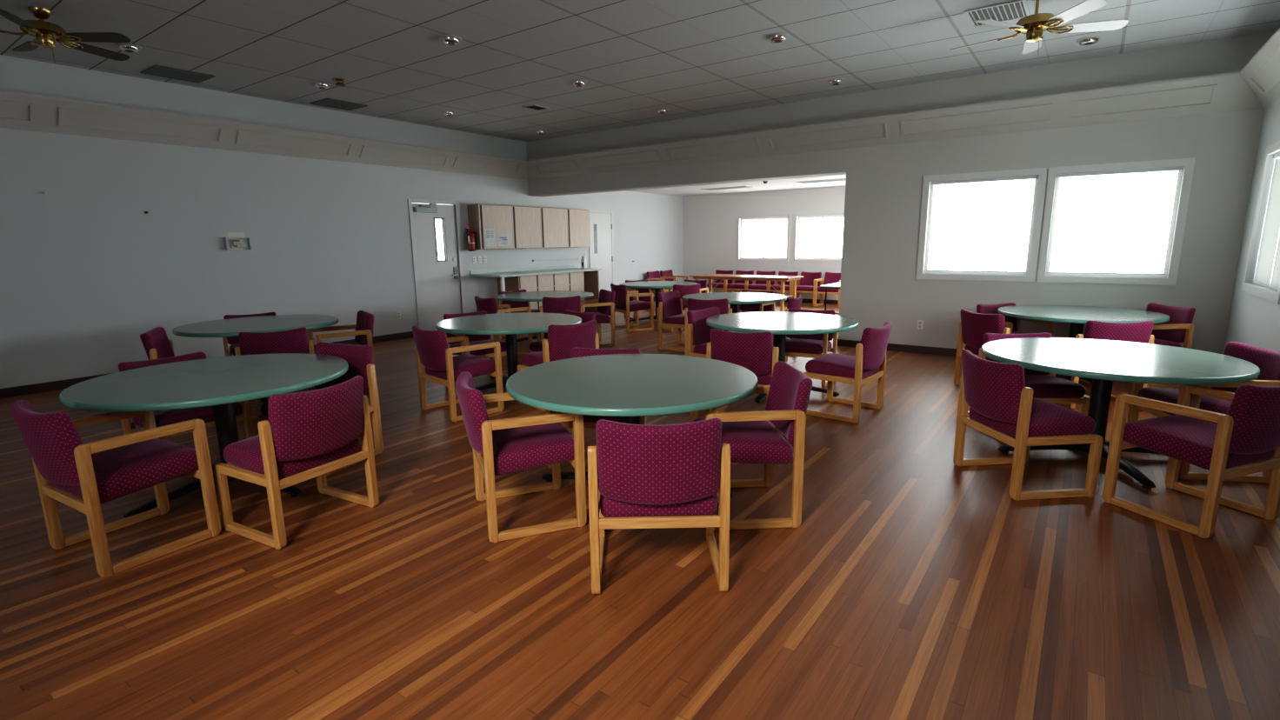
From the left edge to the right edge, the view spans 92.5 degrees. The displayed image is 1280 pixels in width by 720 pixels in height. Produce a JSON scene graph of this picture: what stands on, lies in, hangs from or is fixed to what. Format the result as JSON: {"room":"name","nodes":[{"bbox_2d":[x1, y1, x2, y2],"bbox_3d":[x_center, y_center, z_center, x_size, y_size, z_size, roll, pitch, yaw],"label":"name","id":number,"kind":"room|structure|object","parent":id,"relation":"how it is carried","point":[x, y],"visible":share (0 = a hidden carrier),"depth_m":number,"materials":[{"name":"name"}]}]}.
{"room":"common room","nodes":[
{"label":"common room","id":0,"kind":"room"},
{"bbox_2d":[0,54,683,388],"bbox_3d":[-4.260,-2.041,9.771,0.180,3.500,18.750,7,13,35],"label":"wall","id":1,"kind":"structure","parent":0,"point":[85,272],"depth_m":7.89,"materials":[{"name":"white paint"}]},
{"bbox_2d":[0,331,413,398],"bbox_3d":[-6.679,0.327,6.641,0.012,0.100,9.780,7,13,35],"label":"baseboard","id":2,"kind":"structure","parent":1,"relation":"attached to","point":[43,387],"depth_m":6.85,"materials":[{"name":"brown plastic"}]},
{"bbox_2d":[224,232,251,250],"bbox_3d":[-5.343,-1.575,8.133,0.060,0.235,0.290,7,13,35],"label":"thermostat","id":3,"kind":"object","parent":1,"relation":"attached to","point":[231,243],"visible":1,"depth_m":8.13,"materials":[{"name":"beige plastic"}]},
{"bbox_2d":[0,89,527,179],"bbox_3d":[-5.811,-2.727,7.112,0.250,0.335,12.530,7,13,35],"label":"ceiling beam","id":4,"kind":"structure","parent":1,"relation":"attached to","point":[18,110],"depth_m":7.78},
{"bbox_2d":[407,198,465,330],"bbox_3d":[-3.529,-1.618,10.721,0.131,2.290,1.000,7,13,35],"label":"door","id":5,"kind":"structure","parent":1,"relation":"in","point":[437,289],"depth_m":10.69,"materials":[{"name":"grey paint"}]},
{"bbox_2d":[466,204,513,249],"bbox_3d":[-2.760,-2.462,11.371,0.310,0.800,0.785,7,13,35],"label":"upper cabinet","id":6,"kind":"object","parent":1,"relation":"attached to","point":[480,216],"visible":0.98,"depth_m":11.15,"materials":[{"name":"brown wood"}]},
{"bbox_2d":[465,226,476,251],"bbox_3d":[-3.037,-2.183,11.027,0.174,0.440,0.159,-3,11,-13],"label":"fire extinguisher","id":7,"kind":"object","parent":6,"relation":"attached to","point":[471,236],"visible":1,"depth_m":10.99,"materials":[{"name":"red paint"}]},
{"bbox_2d":[484,227,495,246],"bbox_3d":[-2.732,-2.236,11.178,0.002,0.330,0.240,7,13,35],"label":"paper notice","id":8,"kind":"object","parent":6,"relation":"attached to","point":[490,232],"visible":1,"depth_m":11.18,"materials":[{"name":"grey"}]},
{"bbox_2d":[469,265,574,273],"bbox_3d":[-2.287,-1.838,12.392,0.019,0.064,2.840,7,13,35],"label":"backsplash","id":9,"kind":"structure","parent":1,"relation":"attached to","point":[483,271],"depth_m":12.22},
{"bbox_2d":[511,206,541,248],"bbox_3d":[-2.311,-2.585,11.978,0.310,0.800,0.745,7,13,35],"label":"upper cabinet","id":10,"kind":"object","parent":1,"relation":"attached to","point":[526,221],"visible":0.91,"depth_m":11.87,"materials":[{"name":"brown wood"}]},
{"bbox_2d":[539,206,567,248],"bbox_3d":[-1.865,-2.707,12.581,0.310,0.800,0.775,7,13,35],"label":"upper cabinet","id":11,"kind":"object","parent":1,"relation":"attached to","point":[554,228],"visible":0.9,"depth_m":12.47,"materials":[{"name":"brown wood"}]},
{"bbox_2d":[566,208,590,247],"bbox_3d":[-1.424,-2.828,13.175,0.310,0.800,0.725,7,13,35],"label":"upper cabinet","id":12,"kind":"object","parent":1,"relation":"attached to","point":[578,225],"visible":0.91,"depth_m":13.07,"materials":[{"name":"brown wood"}]},
{"bbox_2d":[588,210,613,291],"bbox_3d":[-0.887,-2.318,14.259,0.028,2.255,0.860,7,13,35],"label":"door","id":13,"kind":"structure","parent":1,"relation":"in","point":[601,222],"depth_m":14.25,"materials":[{"name":"grey paint"}]},
{"bbox_2d":[0,301,1279,719],"bbox_3d":[0.071,0.268,7.032,10.870,0.100,18.750,7,13,35],"label":"floor","id":14,"kind":"structure","parent":0,"point":[911,583],"depth_m":2.75,"materials":[{"name":"brown wood"}]},
{"bbox_2d":[10,400,220,577],"bbox_3d":[-2.721,0.580,3.177,0.610,0.822,0.626,6,13,29],"label":"armchair","id":15,"kind":"object","parent":14,"relation":"on","point":[129,463],"visible":0.98,"depth_m":3.06,"materials":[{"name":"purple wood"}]},
{"bbox_2d":[118,352,254,439],"bbox_3d":[-3.269,0.378,4.397,0.626,0.768,0.610,7,13,34],"label":"armchair","id":16,"kind":"object","parent":14,"relation":"on","point":[170,416],"visible":0.29,"depth_m":4.27,"materials":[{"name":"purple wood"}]},
{"bbox_2d":[140,326,239,403],"bbox_3d":[-4.170,0.111,5.694,0.626,0.822,0.610,-6,12,-25],"label":"dining chair","id":17,"kind":"object","parent":14,"relation":"on","point":[156,344],"visible":0.3,"depth_m":5.58,"materials":[{"name":"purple fabric"}]},
{"bbox_2d":[59,353,348,517],"bbox_3d":[-2.720,0.455,4.032,1.521,0.741,1.521,10,15,44],"label":"round table","id":18,"kind":"object","parent":14,"relation":"on","point":[218,383],"visible":0.85,"depth_m":3.78,"materials":[{"name":"green laminate"}]},
{"bbox_2d":[222,312,276,356],"bbox_3d":[-4.476,-0.141,7.157,0.610,0.768,0.626,-9,14,-37],"label":"dining chair","id":19,"kind":"object","parent":14,"relation":"on","point":[234,341],"visible":0.22,"depth_m":7.13,"materials":[{"name":"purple fabric"}]},
{"bbox_2d":[172,314,339,402],"bbox_3d":[-4.082,-0.036,6.660,1.521,0.741,1.521,5,12,27],"label":"round table","id":20,"kind":"object","parent":14,"relation":"on","point":[230,327],"visible":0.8,"depth_m":6.40,"materials":[{"name":"green laminate"}]},
{"bbox_2d":[234,326,314,391],"bbox_3d":[-3.390,0.096,5.720,0.610,0.822,0.626,-8,13,-33],"label":"dining chair","id":21,"kind":"object","parent":14,"relation":"on","point":[296,340],"visible":0.23,"depth_m":5.42,"materials":[{"name":"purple fabric"}]},
{"bbox_2d":[213,375,379,549],"bbox_3d":[-1.917,0.515,3.460,0.626,0.822,0.610,5,12,28],"label":"dining chair","id":22,"kind":"object","parent":14,"relation":"on","point":[306,435],"visible":1,"depth_m":3.27,"materials":[{"name":"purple fabric"}]},
{"bbox_2d":[255,341,383,476],"bbox_3d":[-2.313,0.323,4.479,0.610,0.822,0.626,4,12,21],"label":"dining chair","id":23,"kind":"object","parent":14,"relation":"on","point":[358,357],"visible":0.43,"depth_m":4.57,"materials":[{"name":"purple fabric"}]},
{"bbox_2d":[307,310,374,365],"bbox_3d":[-3.220,-0.095,6.697,0.626,0.822,0.610,-8,13,-35],"label":"armchair","id":24,"kind":"object","parent":14,"relation":"on","point":[363,333],"visible":0.46,"depth_m":6.71,"materials":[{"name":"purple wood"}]},
{"bbox_2d":[412,325,504,421],"bbox_3d":[-1.718,0.080,5.692,0.626,0.822,0.610,-11,15,-44],"label":"armchair","id":25,"kind":"object","parent":14,"relation":"on","point":[433,352],"visible":0.96,"depth_m":5.52,"materials":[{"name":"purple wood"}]},
{"bbox_2d":[443,310,507,385],"bbox_3d":[-1.866,-0.143,6.995,0.610,0.768,0.626,-10,14,-39],"label":"armchair","id":26,"kind":"object","parent":14,"relation":"on","point":[473,339],"visible":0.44,"depth_m":6.93,"materials":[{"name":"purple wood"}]},
{"bbox_2d":[474,295,532,357],"bbox_3d":[-1.975,-0.508,8.746,0.626,0.822,0.610,-10,14,-41],"label":"armchair","id":27,"kind":"object","parent":14,"relation":"on","point":[490,305],"visible":0.29,"depth_m":8.47,"materials":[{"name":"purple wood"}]},
{"bbox_2d":[496,276,519,309],"bbox_3d":[-2.503,-1.142,11.710,0.598,0.954,0.020,7,13,35],"label":"panel","id":28,"kind":"object","parent":14,"relation":"on","point":[511,283],"visible":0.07,"depth_m":11.61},
{"bbox_2d":[435,312,581,395],"bbox_3d":[-1.375,-0.057,6.589,1.521,0.741,1.521,10,15,44],"label":"round table","id":29,"kind":"object","parent":14,"relation":"on","point":[509,324],"visible":0.72,"depth_m":6.45,"materials":[{"name":"green laminate"}]},
{"bbox_2d":[499,289,539,339],"bbox_3d":[-1.963,-0.768,10.233,0.626,0.768,0.610,9,15,42],"label":"dining chair","id":30,"kind":"object","parent":14,"relation":"on","point":[513,304],"visible":0.23,"depth_m":10.27,"materials":[{"name":"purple fabric"}]},
{"bbox_2d":[455,371,586,542],"bbox_3d":[-0.699,0.492,3.496,0.626,0.822,0.610,-5,12,-21],"label":"armchair","id":31,"kind":"object","parent":14,"relation":"on","point":[514,444],"visible":0.95,"depth_m":3.30,"materials":[{"name":"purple fabric"}]},
{"bbox_2d":[519,274,538,309],"bbox_3d":[-2.363,-1.181,11.902,0.596,0.953,0.456,7,13,35],"label":"base cabinet","id":32,"kind":"object","parent":14,"relation":"on","point":[528,283],"visible":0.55,"depth_m":11.72,"materials":[{"name":"brown wood"}]},
{"bbox_2d":[496,290,593,341],"bbox_3d":[-1.493,-0.677,9.804,1.521,0.741,1.521,-1,11,-2],"label":"round table","id":33,"kind":"object","parent":14,"relation":"on","point":[527,296],"visible":0.65,"depth_m":9.63,"materials":[{"name":"green laminate"}]},
{"bbox_2d":[536,273,553,309],"bbox_3d":[-2.093,-1.254,12.266,0.596,0.953,0.458,7,13,35],"label":"base cabinet","id":34,"kind":"object","parent":14,"relation":"on","point":[545,282],"visible":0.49,"depth_m":12.02,"materials":[{"name":"brown wood"}]},
{"bbox_2d":[469,265,601,277],"bbox_3d":[-1.971,-1.778,12.170,0.799,0.105,2.840,7,13,35],"label":"countertop","id":35,"kind":"structure","parent":34,"relation":"on","point":[562,269],"depth_m":11.95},
{"bbox_2d":[517,320,599,411],"bbox_3d":[-0.771,0.019,5.949,0.610,0.822,0.626,-10,14,-40],"label":"dining chair","id":36,"kind":"object","parent":14,"relation":"on","point":[562,339],"visible":0.5,"depth_m":5.65,"materials":[{"name":"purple fabric"}]},
{"bbox_2d":[537,295,584,340],"bbox_3d":[-1.137,-0.522,8.764,0.610,0.822,0.626,-4,11,-15],"label":"dining chair","id":37,"kind":"object","parent":14,"relation":"on","point":[550,304],"visible":0.25,"depth_m":8.43,"materials":[{"name":"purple fabric"}]},
{"bbox_2d":[526,309,595,353],"bbox_3d":[-0.863,-0.150,6.966,0.610,0.768,0.626,10,15,43],"label":"dining chair","id":38,"kind":"object","parent":14,"relation":"on","point":[536,346],"visible":0.22,"depth_m":6.92,"materials":[{"name":"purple fabric"}]},
{"bbox_2d":[553,273,569,290],"bbox_3d":[-1.823,-1.328,12.631,0.596,0.953,0.458,7,13,35],"label":"base cabinet","id":39,"kind":"object","parent":14,"relation":"on","point":[561,280],"visible":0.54,"depth_m":12.40,"materials":[{"name":"brown wood"}]},
{"bbox_2d":[568,271,585,310],"bbox_3d":[-1.553,-1.403,12.996,0.596,0.953,0.458,7,13,35],"label":"base cabinet","id":40,"kind":"object","parent":14,"relation":"on","point":[576,279],"visible":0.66,"depth_m":12.77,"materials":[{"name":"brown wood"}]},
{"bbox_2d":[583,270,599,312],"bbox_3d":[-1.192,-1.474,13.338,0.768,0.954,0.030,7,13,35],"label":"end panel","id":41,"kind":"object","parent":14,"relation":"on","point":[591,278],"visible":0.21,"depth_m":13.19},
{"bbox_2d":[545,347,646,468],"bbox_3d":[-0.294,0.333,4.432,0.610,0.768,0.626,1,11,10],"label":"armchair","id":42,"kind":"object","parent":14,"relation":"on","point":[590,422],"visible":0.19,"depth_m":4.56,"materials":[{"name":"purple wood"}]},
{"bbox_2d":[580,288,615,346],"bbox_3d":[-0.711,-0.649,9.395,0.626,0.822,0.610,-6,12,-24],"label":"armchair","id":43,"kind":"object","parent":14,"relation":"on","point":[605,302],"visible":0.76,"depth_m":9.24,"materials":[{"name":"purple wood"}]},
{"bbox_2d":[506,353,758,532],"bbox_3d":[-0.044,0.460,3.832,1.521,0.741,1.521,6,13,32],"label":"round table","id":44,"kind":"object","parent":14,"relation":"on","point":[632,387],"visible":0.86,"depth_m":3.54,"materials":[{"name":"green laminate"}]},
{"bbox_2d":[610,283,653,332],"bbox_3d":[-0.173,-0.962,10.975,0.626,0.822,0.610,-6,12,-27],"label":"armchair","id":45,"kind":"object","parent":14,"relation":"on","point":[623,303],"visible":0.88,"depth_m":10.79,"materials":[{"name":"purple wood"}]},
{"bbox_2d":[624,279,655,319],"bbox_3d":[0.034,-1.254,12.609,0.610,0.768,0.626,-6,12,-24],"label":"armchair","id":46,"kind":"object","parent":14,"relation":"on","point":[646,298],"visible":0.44,"depth_m":12.48,"materials":[{"name":"brown wood"}]},
{"bbox_2d":[619,280,697,322],"bbox_3d":[0.363,-1.130,12.020,1.570,0.741,1.570,-4,11,-15],"label":"round table","id":47,"kind":"object","parent":14,"relation":"on","point":[658,285],"visible":0.62,"depth_m":11.92,"materials":[{"name":"green laminate"}]},
{"bbox_2d":[587,417,730,593],"bbox_3d":[0.081,0.604,2.871,0.610,0.822,0.626,-1,11,-1],"label":"dining chair","id":48,"kind":"object","parent":14,"relation":"on","point":[640,476],"visible":1,"depth_m":2.60,"materials":[{"name":"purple fabric"}]},
{"bbox_2d":[646,270,676,292],"bbox_3d":[0.527,-1.870,15.685,0.607,0.797,0.592,7,13,35],"label":"armchair","id":49,"kind":"object","parent":14,"relation":"on","point":[653,276],"visible":0.41,"depth_m":15.70,"materials":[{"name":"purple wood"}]},
{"bbox_2d":[657,290,685,351],"bbox_3d":[0.620,-0.588,8.993,0.626,0.822,0.610,7,13,34],"label":"dining chair","id":50,"kind":"object","parent":14,"relation":"on","point":[670,304],"visible":0.68,"depth_m":8.91,"materials":[{"name":"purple fabric"}]},
{"bbox_2d":[656,283,701,332],"bbox_3d":[0.710,-0.946,10.836,0.610,0.822,0.626,-6,12,-26],"label":"dining chair","id":51,"kind":"object","parent":14,"relation":"on","point":[693,289],"visible":0.36,"depth_m":10.55,"materials":[{"name":"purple fabric"}]},
{"bbox_2d":[686,306,723,358],"bbox_3d":[0.868,-0.126,6.588,0.626,0.822,0.610,9,15,42],"label":"dining chair","id":52,"kind":"object","parent":14,"relation":"on","point":[698,333],"visible":0.38,"depth_m":6.55,"materials":[{"name":"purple fabric"}]},
{"bbox_2d":[684,298,734,355],"bbox_3d":[0.946,-0.436,8.183,0.610,0.822,0.626,3,11,17],"label":"dining chair","id":53,"kind":"object","parent":14,"relation":"on","point":[693,304],"visible":0.3,"depth_m":7.86,"materials":[{"name":"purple fabric"}]},
{"bbox_2d":[705,269,733,292],"bbox_3d":[2.106,-1.950,16.027,0.583,0.785,0.598,7,13,35],"label":"armchair","id":54,"kind":"object","parent":14,"relation":"on","point":[722,285],"visible":0.48,"depth_m":15.98,"materials":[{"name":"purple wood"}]},
{"bbox_2d":[682,292,786,313],"bbox_3d":[1.390,-0.575,9.084,1.521,0.741,1.521,7,13,33],"label":"round table","id":55,"kind":"object","parent":14,"relation":"on","point":[735,298],"visible":0.6,"depth_m":8.89,"materials":[{"name":"green laminate"}]},
{"bbox_2d":[725,270,754,292],"bbox_3d":[2.581,-1.890,15.687,0.583,0.785,0.598,7,13,35],"label":"armchair","id":56,"kind":"object","parent":14,"relation":"on","point":[738,284],"visible":0.63,"depth_m":15.62,"materials":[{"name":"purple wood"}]},
{"bbox_2d":[706,328,780,428],"bbox_3d":[0.942,0.113,5.349,0.610,0.822,0.626,5,12,26],"label":"dining chair","id":57,"kind":"object","parent":14,"relation":"on","point":[756,352],"visible":0.54,"depth_m":5.04,"materials":[{"name":"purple fabric"}]},
{"bbox_2d":[688,273,803,311],"bbox_3d":[2.416,-1.577,14.194,2.500,0.742,0.840,7,13,35],"label":"folding table","id":58,"kind":"object","parent":14,"relation":"on","point":[722,276],"visible":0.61,"depth_m":13.80,"materials":[{"name":"brown wood"}]},
{"bbox_2d":[689,361,812,530],"bbox_3d":[0.638,0.463,3.562,0.626,0.822,0.610,-1,11,-3],"label":"armchair","id":59,"kind":"object","parent":14,"relation":"on","point":[752,436],"visible":0.77,"depth_m":3.33,"materials":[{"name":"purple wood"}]},
{"bbox_2d":[737,289,775,333],"bbox_3d":[1.742,-0.694,9.608,0.610,0.768,0.626,6,13,33],"label":"armchair","id":60,"kind":"object","parent":14,"relation":"on","point":[770,306],"visible":0.27,"depth_m":9.73,"materials":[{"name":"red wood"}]},
{"bbox_2d":[746,270,775,293],"bbox_3d":[3.057,-1.830,15.346,0.583,0.785,0.598,7,13,35],"label":"armchair","id":61,"kind":"object","parent":14,"relation":"on","point":[759,285],"visible":0.54,"depth_m":15.28,"materials":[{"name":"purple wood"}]},
{"bbox_2d":[706,311,858,403],"bbox_3d":[1.446,-0.049,6.366,1.521,0.741,1.521,-6,12,-26],"label":"round table","id":62,"kind":"object","parent":14,"relation":"on","point":[781,323],"visible":0.81,"depth_m":6.12,"materials":[{"name":"green laminate"}]},
{"bbox_2d":[767,271,799,299],"bbox_3d":[3.533,-1.770,15.006,0.582,0.785,0.598,7,13,35],"label":"armchair","id":63,"kind":"object","parent":14,"relation":"on","point":[787,284],"visible":0.53,"depth_m":14.95,"materials":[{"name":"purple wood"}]},
{"bbox_2d":[784,294,802,361],"bbox_3d":[1.816,-0.439,8.144,0.626,0.822,0.610,5,12,26],"label":"dining chair","id":64,"kind":"object","parent":14,"relation":"on","point":[793,303],"visible":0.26,"depth_m":7.79,"materials":[{"name":"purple fabric"}]},
{"bbox_2d":[773,307,837,386],"bbox_3d":[1.846,-0.163,6.856,0.610,0.768,0.626,5,13,29],"label":"armchair","id":65,"kind":"object","parent":14,"relation":"on","point":[814,345],"visible":0.53,"depth_m":6.65,"materials":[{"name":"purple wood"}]},
{"bbox_2d":[790,271,822,306],"bbox_3d":[4.009,-1.710,14.666,0.582,0.785,0.598,7,13,35],"label":"armchair","id":66,"kind":"object","parent":14,"relation":"on","point":[807,283],"visible":0.68,"depth_m":14.65,"materials":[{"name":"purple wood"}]},
{"bbox_2d":[814,272,840,307],"bbox_3d":[4.484,-1.651,14.325,0.583,0.785,0.598,7,13,35],"label":"armchair","id":67,"kind":"object","parent":14,"relation":"on","point":[830,277],"visible":0.57,"depth_m":14.38,"materials":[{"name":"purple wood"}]},
{"bbox_2d":[803,321,892,423],"bbox_3d":[1.877,0.071,5.504,0.626,0.822,0.610,9,14,40],"label":"dining chair","id":68,"kind":"object","parent":14,"relation":"on","point":[869,364],"visible":0.98,"depth_m":5.31,"materials":[{"name":"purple fabric"}]},
{"bbox_2d":[953,308,1010,385],"bbox_3d":[3.652,-0.098,6.260,0.626,0.822,0.610,-3,11,-13],"label":"dining chair","id":69,"kind":"object","parent":14,"relation":"on","point":[973,326],"visible":0.51,"depth_m":6.19,"materials":[{"name":"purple fabric"}]},
{"bbox_2d":[976,302,1055,337],"bbox_3d":[4.325,-0.257,7.182,0.610,0.768,0.626,-3,11,-13],"label":"armchair","id":70,"kind":"object","parent":14,"relation":"on","point":[1011,323],"visible":0.24,"depth_m":7.31,"materials":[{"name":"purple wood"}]},
{"bbox_2d":[953,349,1103,500],"bbox_3d":[2.417,0.375,3.898,0.626,0.822,0.610,-2,11,-5],"label":"dining chair","id":71,"kind":"object","parent":14,"relation":"on","point":[1002,408],"visible":1,"depth_m":3.68,"materials":[{"name":"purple fabric"}]},
{"bbox_2d":[978,333,1090,415],"bbox_3d":[3.110,0.198,4.907,0.610,0.768,0.626,0,11,4],"label":"dining chair","id":72,"kind":"object","parent":14,"relation":"on","point":[1050,388],"visible":0.42,"depth_m":4.63,"materials":[{"name":"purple fabric"}]},
{"bbox_2d":[997,304,1170,383],"bbox_3d":[4.763,-0.159,6.718,1.521,0.741,1.521,-8,13,-32],"label":"round table","id":73,"kind":"object","parent":14,"relation":"on","point":[1076,316],"visible":0.73,"depth_m":6.50,"materials":[{"name":"green laminate"}]},
{"bbox_2d":[1042,320,1154,411],"bbox_3d":[4.226,0.013,5.651,0.610,0.822,0.626,1,11,7],"label":"dining chair","id":74,"kind":"object","parent":14,"relation":"on","point":[1141,331],"visible":0.26,"depth_m":5.32,"materials":[{"name":"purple fabric"}]},
{"bbox_2d":[980,337,1259,488],"bbox_3d":[3.242,0.323,4.324,1.570,0.741,1.570,1,11,8],"label":"round table","id":75,"kind":"object","parent":14,"relation":"on","point":[1105,362],"visible":0.81,"depth_m":4.12,"materials":[{"name":"green laminate"}]},
{"bbox_2d":[1146,302,1195,387],"bbox_3d":[5.372,-0.171,6.524,0.626,0.822,0.610,-1,11,-3],"label":"armchair","id":76,"kind":"object","parent":14,"relation":"on","point":[1179,329],"visible":0.36,"depth_m":6.30,"materials":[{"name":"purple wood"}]},
{"bbox_2d":[1102,384,1279,538],"bbox_3d":[3.136,0.465,3.389,0.610,0.822,0.626,-5,12,-20],"label":"armchair","id":77,"kind":"object","parent":14,"relation":"on","point":[1243,441],"visible":0.99,"depth_m":3.27,"materials":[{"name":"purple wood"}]},
{"bbox_2d":[1126,341,1279,483],"bbox_3d":[3.827,0.316,4.112,0.626,0.822,0.610,1,11,10],"label":"armchair","id":78,"kind":"object","parent":14,"relation":"on","point":[1268,361],"visible":0.34,"depth_m":3.96,"materials":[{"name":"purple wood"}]},
{"bbox_2d":[0,0,1279,141],"bbox_3d":[-1.640,-2.810,4.099,10.870,0.100,13.080,7,13,35],"label":"ceiling","id":79,"kind":"structure","parent":0,"point":[636,58],"depth_m":6.23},
{"bbox_2d":[0,6,130,60],"bbox_3d":[-4.926,-2.708,5.128,1.214,0.410,1.268,-1,11,-3],"label":"ceiling fan","id":80,"kind":"object","parent":79,"relation":"hanging from","point":[45,33],"visible":1,"depth_m":5.11,"materials":[{"name":"gold metal"}]},
{"bbox_2d":[114,42,142,53],"bbox_3d":[-5.029,-3.064,6.029,0.210,0.051,0.210,7,13,35],"label":"recessed light","id":81,"kind":"object","parent":79,"relation":"in","point":[126,47],"visible":1,"depth_m":5.98,"materials":[{"name":"white metal"}]},
{"bbox_2d":[140,64,215,83],"bbox_3d":[-5.290,-3.272,7.018,0.490,0.012,0.570,7,13,35],"label":"ceiling vent","id":82,"kind":"object","parent":79,"relation":"in","point":[158,70],"visible":1,"depth_m":7.00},
{"bbox_2d":[309,98,367,110],"bbox_3d":[-4.236,-3.596,8.625,0.490,0.012,0.580,7,13,35],"label":"ceiling vent","id":83,"kind":"object","parent":79,"relation":"in","point":[330,103],"visible":1,"depth_m":8.61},
{"bbox_2d":[439,34,461,45],"bbox_3d":[-1.827,-3.084,5.923,0.210,0.051,0.210,7,13,35],"label":"recessed light","id":84,"kind":"object","parent":79,"relation":"in","point":[447,39],"visible":1,"depth_m":5.87,"materials":[{"name":"white metal"}]},
{"bbox_2d":[766,32,789,43],"bbox_3d":[1.348,-3.135,5.981,0.210,0.051,0.210,7,13,35],"label":"recessed light","id":85,"kind":"object","parent":79,"relation":"in","point":[780,36],"visible":1,"depth_m":5.93,"materials":[{"name":"white metal"}]},
{"bbox_2d":[964,0,1030,27],"bbox_3d":[3.174,-3.073,5.435,0.460,0.012,0.500,7,13,35],"label":"ceiling vent","id":86,"kind":"object","parent":79,"relation":"in","point":[1015,10],"visible":0.88,"depth_m":5.40,"materials":[{"name":"white metal"}]},
{"bbox_2d":[949,0,1128,56],"bbox_3d":[3.278,-2.739,4.987,1.214,0.500,1.268,2,11,12],"label":"ceiling fan","id":87,"kind":"object","parent":79,"relation":"hanging from","point":[1033,26],"visible":1,"depth_m":4.90,"materials":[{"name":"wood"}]},
{"bbox_2d":[626,174,846,196],"bbox_3d":[2.271,-3.785,12.825,6.900,0.100,5.670,7,13,35],"label":"ceiling","id":88,"kind":"structure","parent":0,"point":[779,184],"depth_m":14.12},
{"bbox_2d":[683,184,954,299],"bbox_3d":[3.977,-2.816,15.207,6.700,2.750,0.200,7,13,35],"label":"wall","id":89,"kind":"structure","parent":0,"point":[710,221],"depth_m":15.96,"materials":[{"name":"white paint"}]},
{"bbox_2d":[736,214,790,260],"bbox_3d":[3.167,-3.113,15.690,1.430,1.130,0.150,7,13,35],"label":"window","id":90,"kind":"structure","parent":89,"relation":"in","point":[778,216],"depth_m":15.72,"materials":[{"name":"white paint"}]},
{"bbox_2d":[793,213,844,261],"bbox_3d":[4.393,-2.959,14.814,1.340,1.130,0.150,7,13,35],"label":"window","id":91,"kind":"structure","parent":89,"relation":"in","point":[825,215],"depth_m":14.91,"materials":[{"name":"white paint"}]},
{"bbox_2d":[526,30,1276,353],"bbox_3d":[1.805,-1.617,9.816,11.670,4.500,0.350,7,13,35],"label":"wall","id":92,"kind":"structure","parent":0,"point":[879,285],"depth_m":7.68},
{"bbox_2d":[526,71,1264,179],"bbox_3d":[1.931,-3.195,9.024,10.470,0.335,0.250,7,13,35],"label":"ceiling beam","id":93,"kind":"structure","parent":92,"relation":"attached to","point":[1224,92],"depth_m":7.65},
{"bbox_2d":[837,339,956,356],"bbox_3d":[4.594,-0.048,7.840,4.150,0.100,0.012,7,13,35],"label":"baseboard","id":94,"kind":"structure","parent":92,"relation":"attached to","point":[905,348],"depth_m":8.43,"materials":[{"name":"brown plastic"}]},
{"bbox_2d":[916,167,1046,281],"bbox_3d":[4.306,-1.691,7.796,1.350,1.340,0.150,7,13,35],"label":"window","id":95,"kind":"structure","parent":92,"relation":"in","point":[1038,196],"depth_m":7.71,"materials":[{"name":"white paint"}]},
{"bbox_2d":[925,175,1038,272],"bbox_3d":[4.298,-1.705,7.784,1.176,1.154,0.041,7,13,35],"label":"window blind","id":96,"kind":"object","parent":95,"relation":"attached to","point":[1024,176],"visible":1,"depth_m":7.72,"materials":[{"name":"white metal"}]},
{"bbox_2d":[1036,157,1195,285],"bbox_3d":[5.390,-1.555,7.021,1.290,1.340,0.150,7,13,35],"label":"window","id":97,"kind":"structure","parent":92,"relation":"in","point":[1189,163],"depth_m":6.89,"materials":[{"name":"white paint"}]},
{"bbox_2d":[1046,166,1182,274],"bbox_3d":[5.383,-1.568,7.008,1.116,1.154,0.041,7,13,35],"label":"window blind","id":98,"kind":"object","parent":97,"relation":"attached to","point":[1167,169],"visible":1,"depth_m":6.94,"materials":[{"name":"white metal"}]},
{"bbox_2d":[928,184,953,270],"bbox_3d":[4.941,-2.029,11.078,0.200,2.750,5.470,7,13,35],"label":"wall","id":99,"kind":"structure","parent":0,"point":[943,197],"depth_m":12.68,"materials":[{"name":"white paint"}]},
{"bbox_2d":[929,209,940,262],"bbox_3d":[5.598,-2.430,12.004,0.150,1.130,1.900,7,13,35],"label":"window","id":100,"kind":"structure","parent":99,"relation":"in","point":[938,211],"depth_m":12.66,"materials":[{"name":"white paint"}]},
{"bbox_2d":[1221,96,1279,354],"bbox_3d":[2.597,-0.472,1.215,0.200,3.500,12.730,7,13,35],"label":"wall","id":101,"kind":"structure","parent":0,"point":[1253,320],"depth_m":5.83,"materials":[{"name":"white paint"}]},
{"bbox_2d":[1240,27,1279,107],"bbox_3d":[2.459,-1.686,1.197,0.250,0.335,12.530,7,13,35],"label":"trim","id":102,"kind":"structure","parent":101,"relation":"attached to","point":[1261,74],"depth_m":5.53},
{"bbox_2d":[1241,140,1279,303],"bbox_3d":[5.528,-1.216,5.260,0.150,1.340,1.480,7,13,35],"label":"window","id":103,"kind":"structure","parent":101,"relation":"in","point":[1271,296],"depth_m":5.75,"materials":[{"name":"white paint"}]},
{"bbox_2d":[1252,152,1279,286],"bbox_3d":[5.717,-1.272,5.528,0.041,1.182,0.641,7,13,35],"label":"window blind","id":104,"kind":"object","parent":103,"relation":"attached to","point":[1270,234],"visible":0.98,"depth_m":5.57,"materials":[{"name":"white metal"}]},
{"bbox_2d":[1267,233,1279,289],"bbox_3d":[5.327,-1.165,5.000,0.041,1.182,0.641,7,13,35],"label":"window blind","id":105,"kind":"object","parent":103,"relation":"attached to","point":[1276,275],"visible":0.96,"depth_m":5.25,"materials":[{"name":"white metal"}]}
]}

